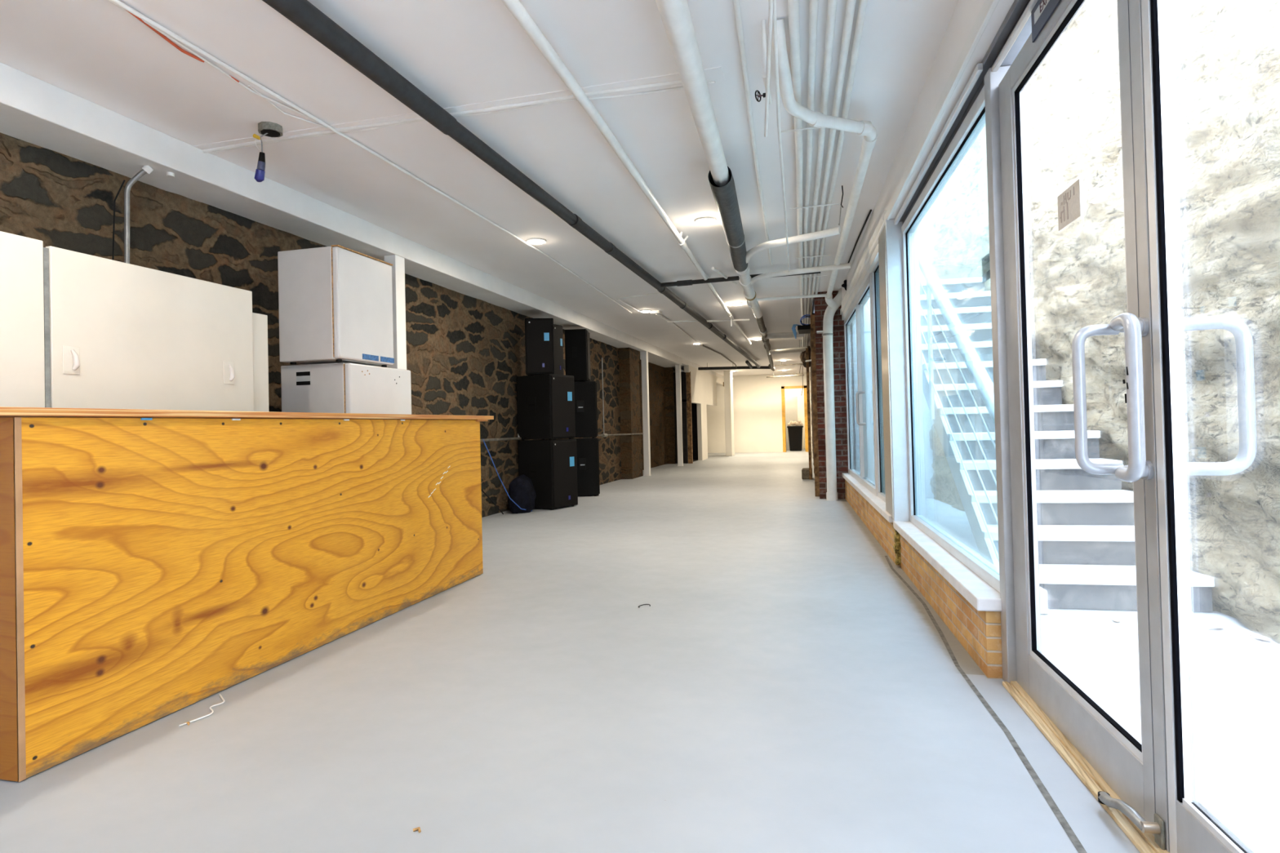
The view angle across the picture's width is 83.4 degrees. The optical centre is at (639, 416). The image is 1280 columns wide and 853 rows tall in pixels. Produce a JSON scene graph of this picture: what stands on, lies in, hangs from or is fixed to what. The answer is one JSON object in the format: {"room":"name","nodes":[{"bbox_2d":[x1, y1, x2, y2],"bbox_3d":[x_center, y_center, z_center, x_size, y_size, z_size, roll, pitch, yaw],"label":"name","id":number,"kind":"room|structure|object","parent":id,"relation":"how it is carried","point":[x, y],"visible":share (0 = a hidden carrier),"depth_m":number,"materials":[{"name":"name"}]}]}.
{"room":"entertainment venue","nodes":[
{"label":"entertainment venue","id":0,"kind":"room"},
{"bbox_2d":[0,132,621,517],"bbox_3d":[-2.606,-0.134,5.861,0.330,2.550,16.400,-2,-1,15],"label":"wall","id":1,"kind":"structure","parent":0,"point":[466,354],"depth_m":5.16,"materials":[{"name":"stone"}]},
{"bbox_2d":[111,165,174,263],"bbox_3d":[-2.752,-0.743,3.993,0.297,1.325,0.094,-1,-1,-38],"label":"conduit","id":2,"kind":"object","parent":1,"relation":"attached to","point":[145,169],"visible":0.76,"depth_m":3.97,"materials":[{"name":"metal"}]},
{"bbox_2d":[0,0,958,375],"bbox_3d":[0.753,-1.621,11.241,6.208,0.120,28.500,-2,-1,15],"label":"ceiling","id":3,"kind":"structure","parent":0,"point":[455,52],"depth_m":3.90,"materials":[{"name":"paint"}]},
{"bbox_2d":[125,9,204,62],"bbox_3d":[-2.001,-1.593,2.917,0.038,0.018,0.611,-1,-1,7],"label":"cable","id":4,"kind":"object","parent":3,"relation":"attached to","point":[165,37],"visible":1,"depth_m":3.05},
{"bbox_2d":[106,0,317,122],"bbox_3d":[-2.086,-1.595,2.623,0.098,0.016,2.776,-2,-1,15],"label":"cable","id":5,"kind":"object","parent":3,"relation":"attached to","point":[178,42],"visible":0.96,"depth_m":3.26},
{"bbox_2d":[257,121,282,137],"bbox_3d":[-2.024,-1.571,3.933,0.118,0.040,0.124,-2,-1,15],"label":"junction box","id":6,"kind":"object","parent":3,"relation":"attached to","point":[274,130],"visible":0.99,"depth_m":3.90,"materials":[{"name":"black plastic"}]},
{"bbox_2d":[253,133,268,182],"bbox_3d":[-2.074,-1.420,3.919,0.077,0.272,0.048,-2,-1,15],"label":"connector","id":7,"kind":"object","parent":6,"relation":"hanging from","point":[260,173],"visible":1,"depth_m":3.90,"materials":[{"name":"blue plastic"}]},
{"bbox_2d":[247,84,329,129],"bbox_3d":[-1.833,-1.591,3.729,0.091,0.010,0.556,-2,-1,19],"label":"cable","id":8,"kind":"object","parent":3,"relation":"attached to","point":[249,86],"visible":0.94,"depth_m":3.77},
{"bbox_2d":[0,62,681,365],"bbox_3d":[-1.788,-1.452,8.033,0.423,0.182,20.600,-2,-1,15],"label":"ceiling beam","id":9,"kind":"structure","parent":3,"relation":"attached to","point":[33,110],"depth_m":4.48,"materials":[{"name":"white paint"}]},
{"bbox_2d":[109,0,631,313],"bbox_3d":[-1.347,-1.573,5.384,0.133,0.018,10.702,-2,-1,14],"label":"conduit","id":10,"kind":"object","parent":3,"relation":"attached to","point":[117,2],"visible":1,"depth_m":3.73,"materials":[{"name":"metal"}]},
{"bbox_2d":[202,80,682,152],"bbox_3d":[-1.151,-1.607,3.859,2.950,0.024,0.043,-2,-1,14],"label":"cable","id":11,"kind":"object","parent":3,"relation":"attached to","point":[678,82],"visible":0.87,"depth_m":3.80,"materials":[{"name":"plastic"}]},
{"bbox_2d":[193,66,724,154],"bbox_3d":[-1.087,-1.614,3.846,3.077,0.005,0.140,-2,-1,15],"label":"trim","id":12,"kind":"structure","parent":3,"relation":"attached to","point":[716,73],"depth_m":3.74,"materials":[{"name":"paint"}]},
{"bbox_2d":[262,0,760,366],"bbox_3d":[0.578,-1.475,9.632,0.144,0.146,20.101,-2,-1,15],"label":"insulated pipe","id":13,"kind":"object","parent":3,"relation":"attached to","point":[302,13],"visible":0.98,"depth_m":3.57,"materials":[{"name":"plastic"}]},
{"bbox_2d":[660,271,820,287],"bbox_3d":[1.067,-1.521,7.891,1.784,0.060,0.063,-2,-1,19],"label":"pipe","id":14,"kind":"object","parent":13,"relation":"attached to","point":[684,282],"visible":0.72,"depth_m":7.98,"materials":[{"name":"metal"}]},
{"bbox_2d":[526,237,546,244],"bbox_3d":[-0.931,-1.574,6.452,0.180,0.020,0.180,-2,-1,15],"label":"recessed light","id":15,"kind":"object","parent":3,"relation":"in","point":[535,240],"visible":1,"depth_m":6.41,"materials":[{"name":"white paint"}]},
{"bbox_2d":[501,0,751,344],"bbox_3d":[0.534,-1.513,7.111,0.131,0.204,15.006,-2,-1,13],"label":"pipe","id":16,"kind":"object","parent":3,"relation":"hanging from","point":[515,7],"visible":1,"depth_m":3.69,"materials":[{"name":"metal"}]},
{"bbox_2d":[617,290,671,311],"bbox_3d":[-0.076,-1.532,9.556,0.563,0.019,1.523,-1,-1,-16],"label":"conduit","id":17,"kind":"object","parent":3,"relation":"attached to","point":[618,299],"visible":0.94,"depth_m":9.20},
{"bbox_2d":[650,310,667,321],"bbox_3d":[0.307,-1.519,10.852,0.140,0.074,0.681,-2,-1,15],"label":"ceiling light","id":18,"kind":"object","parent":3,"relation":"attached to","point":[657,313],"visible":1,"depth_m":10.60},
{"bbox_2d":[666,319,749,322],"bbox_3d":[1.053,-1.488,11.107,1.266,0.047,0.032,-1,-1,6],"label":"pipe","id":19,"kind":"object","parent":18,"relation":"attached to","point":[728,320],"visible":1,"depth_m":11.09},
{"bbox_2d":[655,314,696,342],"bbox_3d":[0.696,-1.519,12.497,0.081,0.032,3.902,-2,-1,13],"label":"conduit","id":20,"kind":"object","parent":3,"relation":"attached to","point":[673,323],"visible":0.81,"depth_m":12.42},
{"bbox_2d":[694,216,716,224],"bbox_3d":[0.541,-1.617,5.930,0.180,0.020,0.180,-2,-1,15],"label":"recessed light","id":21,"kind":"object","parent":3,"relation":"in","point":[707,220],"visible":1,"depth_m":5.89,"materials":[{"name":"white"}]},
{"bbox_2d":[711,266,737,284],"bbox_3d":[0.928,-1.529,7.833,0.032,0.090,1.204,-2,-1,19],"label":"pipe stub","id":22,"kind":"object","parent":3,"relation":"attached to","point":[713,268],"visible":1,"depth_m":7.62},
{"bbox_2d":[697,360,774,370],"bbox_3d":[2.488,-1.353,19.024,2.081,0.292,1.040,-2,-1,15],"label":"pipe","id":23,"kind":"object","parent":3,"relation":"hanging from","point":[750,366],"visible":0.79,"depth_m":19.43,"materials":[{"name":"metal"}]},
{"bbox_2d":[733,0,772,265],"bbox_3d":[0.515,-1.638,3.567,0.081,0.024,8.143,-2,-1,13],"label":"ceiling pipe","id":24,"kind":"object","parent":3,"relation":"attached to","point":[736,2],"visible":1,"depth_m":3.71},
{"bbox_2d":[655,0,850,368],"bbox_3d":[1.883,-1.462,8.898,1.128,0.316,19.127,-2,-1,12],"label":"drain pipe","id":25,"kind":"object","parent":3,"relation":"hanging from","point":[675,15],"visible":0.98,"depth_m":4.44,"materials":[{"name":"plastic"}]},
{"bbox_2d":[755,19,772,104],"bbox_3d":[0.531,-1.530,3.139,0.068,0.268,0.281,-2,-1,15],"label":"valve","id":26,"kind":"object","parent":3,"relation":"attached to","point":[763,21],"visible":0.87,"depth_m":3.01,"materials":[{"name":"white metal"}]},
{"bbox_2d":[764,0,773,137],"bbox_3d":[0.488,-1.406,2.741,0.034,0.074,1.537,-2,-1,10],"label":"tube","id":27,"kind":"object","parent":3,"relation":"attached to","point":[770,2],"visible":1,"depth_m":2.80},
{"bbox_2d":[772,0,790,272],"bbox_3d":[0.939,-1.446,4.675,0.028,0.084,5.506,-2,-1,12],"label":"tube","id":28,"kind":"object","parent":3,"relation":"attached to","point":[774,19],"visible":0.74,"depth_m":3.29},
{"bbox_2d":[787,0,804,346],"bbox_3d":[2.030,-1.589,9.043,0.090,0.044,19.509,-2,-1,13],"label":"ceiling pipe","id":29,"kind":"object","parent":3,"relation":"attached to","point":[793,5],"visible":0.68,"depth_m":3.90,"materials":[{"name":"metal"}]},
{"bbox_2d":[781,126,825,133],"bbox_3d":[0.982,-1.610,4.000,0.388,0.006,0.015,-2,-1,15],"label":"strap","id":30,"kind":"object","parent":29,"relation":"attached to","point":[808,128],"visible":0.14,"depth_m":4.02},
{"bbox_2d":[789,203,839,209],"bbox_3d":[1.325,-1.599,5.461,0.366,0.006,0.015,-2,-1,15],"label":"strap","id":31,"kind":"object","parent":29,"relation":"attached to","point":[837,203],"visible":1,"depth_m":5.46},
{"bbox_2d":[804,0,817,346],"bbox_3d":[2.087,-1.596,9.028,0.083,0.034,19.510,-2,-1,13],"label":"ceiling pipe","id":32,"kind":"object","parent":3,"relation":"attached to","point":[813,8],"visible":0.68,"depth_m":3.72,"materials":[{"name":"metal"}]},
{"bbox_2d":[805,0,837,346],"bbox_3d":[2.144,-1.596,9.013,0.089,0.036,19.512,-2,-1,13],"label":"ceiling pipe","id":33,"kind":"object","parent":3,"relation":"attached to","point":[832,4],"visible":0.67,"depth_m":3.74,"materials":[{"name":"metal"}]},
{"bbox_2d":[771,18,877,297],"bbox_3d":[1.567,-1.574,5.920,0.494,0.190,6.175,-2,-1,15],"label":"drain pipe","id":34,"kind":"object","parent":3,"relation":"attached to","point":[815,119],"visible":0.91,"depth_m":3.75,"materials":[{"name":"metal"}]},
{"bbox_2d":[809,0,856,315],"bbox_3d":[1.370,-1.627,5.339,0.098,0.036,12.008,-2,-1,13],"label":"ceiling pipe","id":35,"kind":"object","parent":3,"relation":"attached to","point":[851,4],"visible":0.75,"depth_m":3.71,"materials":[{"name":"metal"}]},
{"bbox_2d":[812,0,867,313],"bbox_3d":[1.414,-1.630,5.328,0.094,0.032,12.008,-2,-1,13],"label":"ceiling pipe","id":36,"kind":"object","parent":3,"relation":"attached to","point":[863,3],"visible":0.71,"depth_m":3.71,"materials":[{"name":"metal"}]},
{"bbox_2d":[847,209,871,263],"bbox_3d":[2.035,-1.643,6.724,0.023,0.016,1.984,-2,-1,11],"label":"wire","id":37,"kind":"object","parent":3,"relation":"attached to","point":[870,211],"visible":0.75,"depth_m":6.47,"materials":[{"name":"plastic"}]},
{"bbox_2d":[0,448,1140,852],"bbox_3d":[1.146,1.197,12.359,6.248,0.120,30.900,-2,-1,15],"label":"floor","id":38,"kind":"structure","parent":0,"point":[780,687],"depth_m":2.44,"materials":[{"name":"paint"}]},
{"bbox_2d":[0,231,269,411],"bbox_3d":[-2.778,0.181,2.821,0.621,1.806,2.940,-2,-1,15],"label":"storage cabinet","id":39,"kind":"object","parent":38,"relation":"on","point":[77,330],"visible":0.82,"depth_m":3.27,"materials":[{"name":"laminate"}]},
{"bbox_2d":[178,693,224,726],"bbox_3d":[-1.576,1.068,2.628,0.064,0.007,0.291,-1,-1,-6],"label":"string","id":40,"kind":"object","parent":38,"relation":"on","point":[220,695],"visible":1,"depth_m":2.58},
{"bbox_2d":[0,406,493,782],"bbox_3d":[-1.742,0.539,3.673,0.692,1.096,3.220,-2,-1,15],"label":"counter","id":41,"kind":"object","parent":38,"relation":"on","point":[154,564],"depth_m":2.70,"materials":[{"name":"brown wood"}]},
{"bbox_2d":[0,406,493,419],"bbox_3d":[-1.755,0.004,3.680,0.692,0.025,3.220,-2,-1,15],"label":"countertop","id":42,"kind":"structure","parent":41,"relation":"on","point":[5,412],"depth_m":2.70,"materials":[{"name":"brown wood"}]},
{"bbox_2d":[280,362,411,414],"bbox_3d":[-2.089,0.375,5.196,0.552,1.460,0.734,-2,-1,15],"label":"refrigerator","id":43,"kind":"object","parent":38,"relation":"on","point":[339,387],"visible":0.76,"depth_m":4.89,"materials":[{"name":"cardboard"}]},
{"bbox_2d":[277,244,394,367],"bbox_3d":[-2.123,-0.739,5.062,0.474,0.764,0.615,-2,-1,15],"label":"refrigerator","id":44,"kind":"object","parent":43,"relation":"on","point":[335,301],"visible":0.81,"depth_m":4.80,"materials":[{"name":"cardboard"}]},
{"bbox_2d":[384,254,406,369],"bbox_3d":[-2.085,-0.123,6.168,0.130,2.510,0.160,-2,-1,15],"label":"support post","id":45,"kind":"object","parent":38,"relation":"on","point":[397,262],"visible":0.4,"depth_m":6.13,"materials":[{"name":"white paint"}]},
{"bbox_2d":[506,474,536,513],"bbox_3d":[-1.424,0.922,8.664,0.304,0.453,0.466,-2,-1,15],"label":"bag","id":46,"kind":"object","parent":38,"relation":"on","point":[522,491],"visible":0.97,"depth_m":8.52,"materials":[{"name":"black fabric"}]},
{"bbox_2d":[517,439,577,510],"bbox_3d":[-1.165,0.721,9.137,0.558,0.858,0.528,-2,-1,32],"label":"subwoofer","id":47,"kind":"object","parent":38,"relation":"on","point":[551,465],"visible":0.87,"depth_m":8.91,"materials":[{"name":"paint"}]},
{"bbox_2d":[516,373,575,440],"bbox_3d":[-1.190,-0.114,9.139,0.558,0.812,0.508,-2,-1,32],"label":"speaker","id":48,"kind":"object","parent":47,"relation":"on","point":[545,403],"visible":0.96,"depth_m":8.95,"materials":[{"name":"paint"}]},
{"bbox_2d":[524,318,554,375],"bbox_3d":[-1.274,-0.878,9.129,0.358,0.720,0.268,-1,-1,-7],"label":"loudspeaker","id":49,"kind":"object","parent":48,"relation":"on","point":[539,332],"visible":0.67,"depth_m":9.00,"materials":[{"name":"paint"}]},
{"bbox_2d":[553,324,564,374],"bbox_3d":[-1.167,-0.861,9.458,0.238,0.690,0.258,-2,-1,29],"label":"loudspeaker","id":50,"kind":"object","parent":48,"relation":"on","point":[557,329],"visible":0.28,"depth_m":9.40,"materials":[{"name":"paint"}]},
{"bbox_2d":[551,375,575,437],"bbox_3d":[-0.960,-0.126,9.001,0.014,0.762,0.460,-2,-1,32],"label":"grille","id":51,"kind":"object","parent":48,"relation":"attached to","point":[562,388],"depth_m":8.98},
{"bbox_2d":[552,440,577,507],"bbox_3d":[-0.934,0.709,8.999,0.014,0.808,0.480,-2,-1,32],"label":"grille","id":52,"kind":"object","parent":47,"relation":"attached to","point":[565,490],"depth_m":8.98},
{"bbox_2d":[571,437,599,496],"bbox_3d":[-0.824,0.739,10.637,0.434,0.845,0.428,-1,-1,-4],"label":"subwoofer","id":53,"kind":"object","parent":38,"relation":"on","point":[587,448],"visible":0.73,"depth_m":10.44,"materials":[{"name":"paint"}]},
{"bbox_2d":[573,381,597,438],"bbox_3d":[-0.854,-0.098,10.646,0.434,0.830,0.418,-1,-1,-4],"label":"subwoofer","id":54,"kind":"object","parent":53,"relation":"on","point":[585,392],"visible":0.74,"depth_m":10.45,"materials":[{"name":"paint"}]},
{"bbox_2d":[564,328,591,381],"bbox_3d":[-0.917,-0.892,10.596,0.334,0.760,0.339,-1,-1,3],"label":"loudspeaker","id":55,"kind":"object","parent":54,"relation":"on","point":[577,341],"visible":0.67,"depth_m":10.44,"materials":[{"name":"paint"}]},
{"bbox_2d":[586,330,591,380],"bbox_3d":[-0.757,-0.901,10.588,0.014,0.710,0.300,-1,-1,3],"label":"grille","id":56,"kind":"object","parent":55,"relation":"attached to","point":[588,339],"depth_m":10.47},
{"bbox_2d":[595,382,597,435],"bbox_3d":[-0.644,-0.108,10.665,0.014,0.780,0.370,-1,-1,-4],"label":"grille","id":57,"kind":"object","parent":54,"relation":"attached to","point":[596,383],"depth_m":10.48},
{"bbox_2d":[597,439,599,493],"bbox_3d":[-0.615,0.729,10.656,0.014,0.795,0.380,-1,-1,-4],"label":"grille","id":58,"kind":"object","parent":53,"relation":"attached to","point":[598,483],"depth_m":10.47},
{"bbox_2d":[640,351,651,475],"bbox_3d":[0.121,-0.065,14.521,0.130,2.510,0.160,-2,-1,15],"label":"support post","id":59,"kind":"object","parent":38,"relation":"on","point":[644,354],"visible":1,"depth_m":14.46,"materials":[{"name":"white paint"}]},
{"bbox_2d":[675,364,684,466],"bbox_3d":[0.971,-0.043,17.741,0.130,2.510,0.160,-2,-1,15],"label":"support post","id":60,"kind":"object","parent":38,"relation":"on","point":[677,366],"visible":1,"depth_m":17.68,"materials":[{"name":"white paint"}]},
{"bbox_2d":[723,370,734,456],"bbox_3d":[2.835,-0.111,22.834,0.200,2.692,0.600,-2,-1,15],"label":"support post","id":61,"kind":"object","parent":38,"relation":"on","point":[728,383],"depth_m":22.55,"materials":[{"name":"white paint"}]},
{"bbox_2d":[784,396,797,450],"bbox_3d":[5.509,0.241,26.185,0.480,1.950,0.050,-2,-1,15],"label":"panel","id":62,"kind":"object","parent":38,"relation":"on","point":[791,402],"visible":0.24,"depth_m":26.18,"materials":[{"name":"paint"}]},
{"bbox_2d":[786,426,803,450],"bbox_3d":[5.510,0.761,25.431,0.540,0.870,0.540,-2,-1,15],"label":"trash bin","id":63,"kind":"object","parent":38,"relation":"on","point":[795,433],"visible":1,"depth_m":25.21,"materials":[{"name":"black plastic"}]},
{"bbox_2d":[801,467,812,479],"bbox_3d":[2.980,1.011,12.807,0.175,0.175,0.400,-2,-1,15],"label":"concrete block","id":64,"kind":"object","parent":38,"relation":"on","point":[805,471],"visible":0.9,"depth_m":12.62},
{"bbox_2d":[805,347,812,479],"bbox_3d":[2.966,-0.054,12.611,0.045,2.300,0.100,-2,-1,15],"label":"strip","id":65,"kind":"object","parent":38,"relation":"on","point":[806,348],"visible":1,"depth_m":12.56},
{"bbox_2d":[816,288,842,501],"bbox_3d":[2.478,-0.325,9.063,0.446,2.771,0.454,-2,-1,15],"label":"downpipe","id":66,"kind":"object","parent":38,"relation":"on","point":[833,304],"visible":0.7,"depth_m":9.11,"materials":[{"name":"metal"}]},
{"bbox_2d":[813,290,848,498],"bbox_3d":[2.562,-0.282,9.446,0.450,2.692,0.330,-2,-1,15],"label":"wall pier","id":67,"kind":"object","parent":38,"relation":"on","point":[820,305],"visible":0.5,"depth_m":9.29,"materials":[{"name":"red brick"}]},
{"bbox_2d":[884,555,1087,852],"bbox_3d":[1.293,1.007,2.961,0.204,0.001,4.800,-2,-1,15],"label":"trim","id":68,"kind":"structure","parent":38,"relation":"on","point":[1072,836],"depth_m":2.19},
{"bbox_2d":[1002,680,1169,852],"bbox_3d":[1.159,0.983,1.602,0.050,0.021,2.210,-2,-1,12],"label":"threshold","id":69,"kind":"object","parent":38,"relation":"on","point":[1093,781],"visible":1,"depth_m":2.02,"materials":[{"name":"brown wood"}]},
{"bbox_2d":[618,347,643,479],"bbox_3d":[-0.381,-0.067,14.168,0.640,2.530,0.800,-2,-1,15],"label":"wall","id":70,"kind":"structure","parent":0,"point":[629,370],"depth_m":13.75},
{"bbox_2d":[480,432,643,441],"bbox_3d":[-1.215,0.296,10.094,0.155,0.076,8.902,-2,-1,16],"label":"conduit","id":71,"kind":"object","parent":70,"relation":"attached to","point":[602,435],"visible":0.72,"depth_m":8.96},
{"bbox_2d":[483,440,532,511],"bbox_3d":[-1.540,0.694,8.357,0.057,0.897,0.771,-2,-1,37],"label":"cable","id":72,"kind":"object","parent":71,"relation":"hanging from","point":[483,440],"visible":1,"depth_m":8.28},
{"bbox_2d":[601,357,604,433],"bbox_3d":[-0.639,-0.350,12.397,0.020,1.340,0.020,-2,-1,37],"label":"conduit","id":73,"kind":"object","parent":71,"relation":"on","point":[602,357],"visible":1,"depth_m":12.39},
{"bbox_2d":[640,359,667,470],"bbox_3d":[0.004,-0.051,16.832,0.325,2.550,4.550,-2,-1,15],"label":"wall","id":74,"kind":"structure","parent":0,"point":[657,402],"depth_m":17.86,"materials":[{"name":"wood"}]},
{"bbox_2d":[664,367,675,463],"bbox_3d":[0.531,-0.060,18.979,0.750,2.600,0.130,-2,-1,15],"label":"wall","id":75,"kind":"structure","parent":0,"point":[668,373],"depth_m":18.85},
{"bbox_2d":[673,372,697,463],"bbox_3d":[0.942,0.043,19.977,1.130,2.400,2.010,-2,-1,15],"label":"wall","id":76,"kind":"structure","parent":0,"point":[694,406],"depth_m":18.93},
{"bbox_2d":[684,364,724,460],"bbox_3d":[2.098,-0.039,21.916,0.120,2.560,6.750,-2,-1,15],"label":"wall","id":77,"kind":"structure","parent":0,"point":[703,384],"depth_m":20.51,"materials":[{"name":"white paint"}]},
{"bbox_2d":[685,371,693,463],"bbox_3d":[1.294,0.019,18.803,0.110,2.400,0.080,-2,-1,15],"label":"trim","id":78,"kind":"structure","parent":77,"relation":"attached to","point":[687,374],"depth_m":18.77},
{"bbox_2d":[671,357,724,379],"bbox_3d":[1.798,-1.377,21.617,0.423,0.142,7.500,-2,-1,15],"label":"trim","id":79,"kind":"structure","parent":77,"relation":"attached to","point":[684,362],"depth_m":19.77,"materials":[{"name":"white paint"}]},
{"bbox_2d":[706,372,812,453],"bbox_3d":[4.337,-0.120,24.879,4.500,2.692,0.120,-2,-1,15],"label":"wall","id":80,"kind":"structure","parent":0,"point":[757,398],"depth_m":24.92,"materials":[{"name":"white paint"}]},
{"bbox_2d":[781,385,808,452],"bbox_3d":[5.308,0.074,24.600,0.850,2.250,0.200,-2,-1,15],"label":"door frame","id":81,"kind":"structure","parent":80,"relation":"in","point":[783,388],"depth_m":24.55,"materials":[{"name":"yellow wood"}]},
{"bbox_2d":[784,388,805,448],"bbox_3d":[5.225,-0.105,25.989,1.750,2.650,2.480,-2,-1,15],"label":"wall","id":82,"kind":"structure","parent":0,"point":[797,393],"depth_m":26.96,"materials":[{"name":"white paint"}]},
{"bbox_2d":[800,346,811,368],"bbox_3d":[3.453,-1.233,14.808,0.302,0.458,1.043,-2,-1,15],"label":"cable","id":83,"kind":"structure","parent":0,"point":[802,357],"depth_m":14.51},
{"bbox_2d":[809,304,814,474],"bbox_3d":[4.326,-0.224,16.985,0.908,2.692,15.150,-2,-1,15],"label":"wall","id":84,"kind":"structure","parent":0,"point":[811,310],"depth_m":14.53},
{"bbox_2d":[791,313,814,338],"bbox_3d":[2.379,-1.270,10.293,0.384,0.342,0.500,-2,-1,15],"label":"cable","id":85,"kind":"object","parent":84,"relation":"attached to","point":[805,328],"visible":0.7,"depth_m":10.11,"materials":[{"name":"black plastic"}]},
{"bbox_2d":[797,324,810,333],"bbox_3d":[2.410,-1.252,10.284,0.280,0.060,0.500,-2,-1,15],"label":"electrical box","id":86,"kind":"object","parent":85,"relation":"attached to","point":[804,329],"depth_m":10.08,"materials":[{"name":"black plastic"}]},
{"bbox_2d":[809,314,819,496],"bbox_3d":[2.371,-0.153,9.718,0.065,2.450,0.100,-2,-1,15],"label":"strip","id":87,"kind":"object","parent":84,"relation":"attached to","point":[812,317],"visible":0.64,"depth_m":9.67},
{"bbox_2d":[844,480,1002,679],"bbox_3d":[2.057,0.885,5.976,0.170,0.290,6.600,-2,-1,12],"label":"wall","id":88,"kind":"structure","parent":0,"point":[979,633],"depth_m":3.47,"materials":[{"name":"beige brick"}]},
{"bbox_2d":[844,272,877,496],"bbox_3d":[2.337,-0.272,7.756,0.154,1.962,2.980,-2,-1,12],"label":"window","id":89,"kind":"structure","parent":88,"relation":"in","point":[858,322],"depth_m":7.53,"materials":[{"name":"glass"}]},
{"bbox_2d":[841,472,893,522],"bbox_3d":[2.247,0.727,7.113,0.165,0.048,4.380,-2,-1,12],"label":"trim","id":90,"kind":"structure","parent":88,"relation":"on","point":[876,502],"depth_m":6.32,"materials":[{"name":"wood"}]},
{"bbox_2d":[871,260,885,502],"bbox_3d":[1.986,-0.310,5.787,0.070,2.002,1.020,-2,-1,12],"label":"window frame","id":91,"kind":"structure","parent":88,"relation":"in","point":[875,273],"depth_m":6.23,"materials":[{"name":"metal"}]},
{"bbox_2d":[878,225,893,519],"bbox_3d":[1.746,-0.304,5.103,0.006,2.020,0.355,-2,-1,12],"label":"trim","id":92,"kind":"structure","parent":88,"relation":"attached to","point":[882,239],"depth_m":5.07,"materials":[{"name":"metal"}]},
{"bbox_2d":[878,218,914,520],"bbox_3d":[1.851,-0.317,5.079,0.210,2.080,0.380,-2,-1,12],"label":"trim","id":93,"kind":"structure","parent":88,"relation":"attached to","point":[893,233],"depth_m":4.90,"materials":[{"name":"metal"}]},
{"bbox_2d":[893,527,901,564],"bbox_3d":[1.756,0.865,4.894,0.045,0.276,0.112,-2,-1,12],"label":"trim","id":94,"kind":"structure","parent":88,"relation":"attached to","point":[897,547],"depth_m":4.86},
{"bbox_2d":[893,520,1001,611],"bbox_3d":[1.583,0.726,3.819,0.145,0.050,2.220,-2,-1,12],"label":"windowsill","id":95,"kind":"structure","parent":88,"relation":"on","point":[983,597],"depth_m":3.27,"materials":[{"name":"stone"}]},
{"bbox_2d":[901,85,999,592],"bbox_3d":[1.624,-0.303,3.819,0.070,2.006,2.180,-2,-1,12],"label":"window","id":96,"kind":"structure","parent":88,"relation":"in","point":[945,236],"depth_m":3.61,"materials":[{"name":"glass"}]},
{"bbox_2d":[984,65,1017,683],"bbox_3d":[1.402,-0.157,2.712,0.108,2.318,0.075,-2,-1,12],"label":"trim","id":97,"kind":"structure","parent":88,"relation":"attached to","point":[992,79],"depth_m":2.69,"materials":[{"name":"metal"}]},
{"bbox_2d":[998,0,1169,852],"bbox_3d":[1.222,-0.130,2.103,0.203,2.233,1.183,-2,-1,15],"label":"door","id":98,"kind":"structure","parent":88,"relation":"in","point":[1082,404],"depth_m":2.02,"materials":[{"name":"glass"}]},
{"bbox_2d":[1057,178,1080,231],"bbox_3d":[1.264,-0.622,2.118,0.002,0.106,0.167,-2,-1,12],"label":"paper notice","id":99,"kind":"object","parent":98,"relation":"attached to","point":[1068,202],"visible":1,"depth_m":2.11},
{"bbox_2d":[1097,791,1165,850],"bbox_3d":[1.159,0.944,1.718,0.051,0.067,0.213,-1,-1,-1],"label":"stopper","id":100,"kind":"object","parent":98,"relation":"attached to","point":[1157,828],"visible":1,"depth_m":1.65,"materials":[{"name":"metal"}]},
{"bbox_2d":[840,0,1014,306],"bbox_3d":[1.405,-1.531,2.996,0.185,0.312,12.900,-2,-1,12],"label":"wall","id":101,"kind":"structure","parent":0,"point":[966,12],"depth_m":3.38,"materials":[{"name":"paint"}]},
{"bbox_2d":[841,242,878,319],"bbox_3d":[2.271,-1.309,7.247,0.165,0.100,4.020,-2,-1,12],"label":"trim","id":102,"kind":"structure","parent":101,"relation":"attached to","point":[873,259],"depth_m":6.70,"materials":[{"name":"white paint"}]},
{"bbox_2d":[840,210,886,305],"bbox_3d":[2.132,-1.405,6.945,0.097,0.120,3.907,-2,-1,12],"label":"pipe","id":103,"kind":"object","parent":101,"relation":"attached to","point":[882,220],"visible":0.44,"depth_m":6.16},
{"bbox_2d":[840,0,999,315],"bbox_3d":[1.298,-1.396,2.966,0.020,0.063,12.800,-2,-1,12],"label":"trim","id":104,"kind":"structure","parent":101,"relation":"attached to","point":[988,7],"depth_m":3.19,"materials":[{"name":"white paint"}]},
{"bbox_2d":[898,0,1031,223],"bbox_3d":[0.977,-1.363,0.786,0.125,0.062,8.400,-2,-1,12],"label":"trim","id":105,"kind":"structure","parent":101,"relation":"attached to","point":[1018,7],"depth_m":2.70,"materials":[{"name":"metal"}]},
{"bbox_2d":[893,0,1038,225],"bbox_3d":[0.935,-1.345,0.794,0.055,0.065,8.400,-2,-1,11],"label":"trim","id":106,"kind":"structure","parent":101,"relation":"attached to","point":[1025,15],"depth_m":2.99,"materials":[{"name":"metal"}]},
{"bbox_2d":[1031,0,1061,42],"bbox_3d":[1.224,-1.261,2.135,0.008,0.118,0.345,-2,-1,12],"label":"exit sign","id":107,"kind":"object","parent":101,"relation":"attached to","point":[1043,10],"visible":0.99,"depth_m":2.22,"materials":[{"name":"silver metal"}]},
{"bbox_2d":[1141,0,1279,852],"bbox_3d":[1.099,-0.141,1.088,0.167,2.233,1.046,-2,-1,15],"label":"door","id":108,"kind":"structure","parent":101,"relation":"in","point":[1211,68],"depth_m":1.41,"materials":[{"name":"metal"}]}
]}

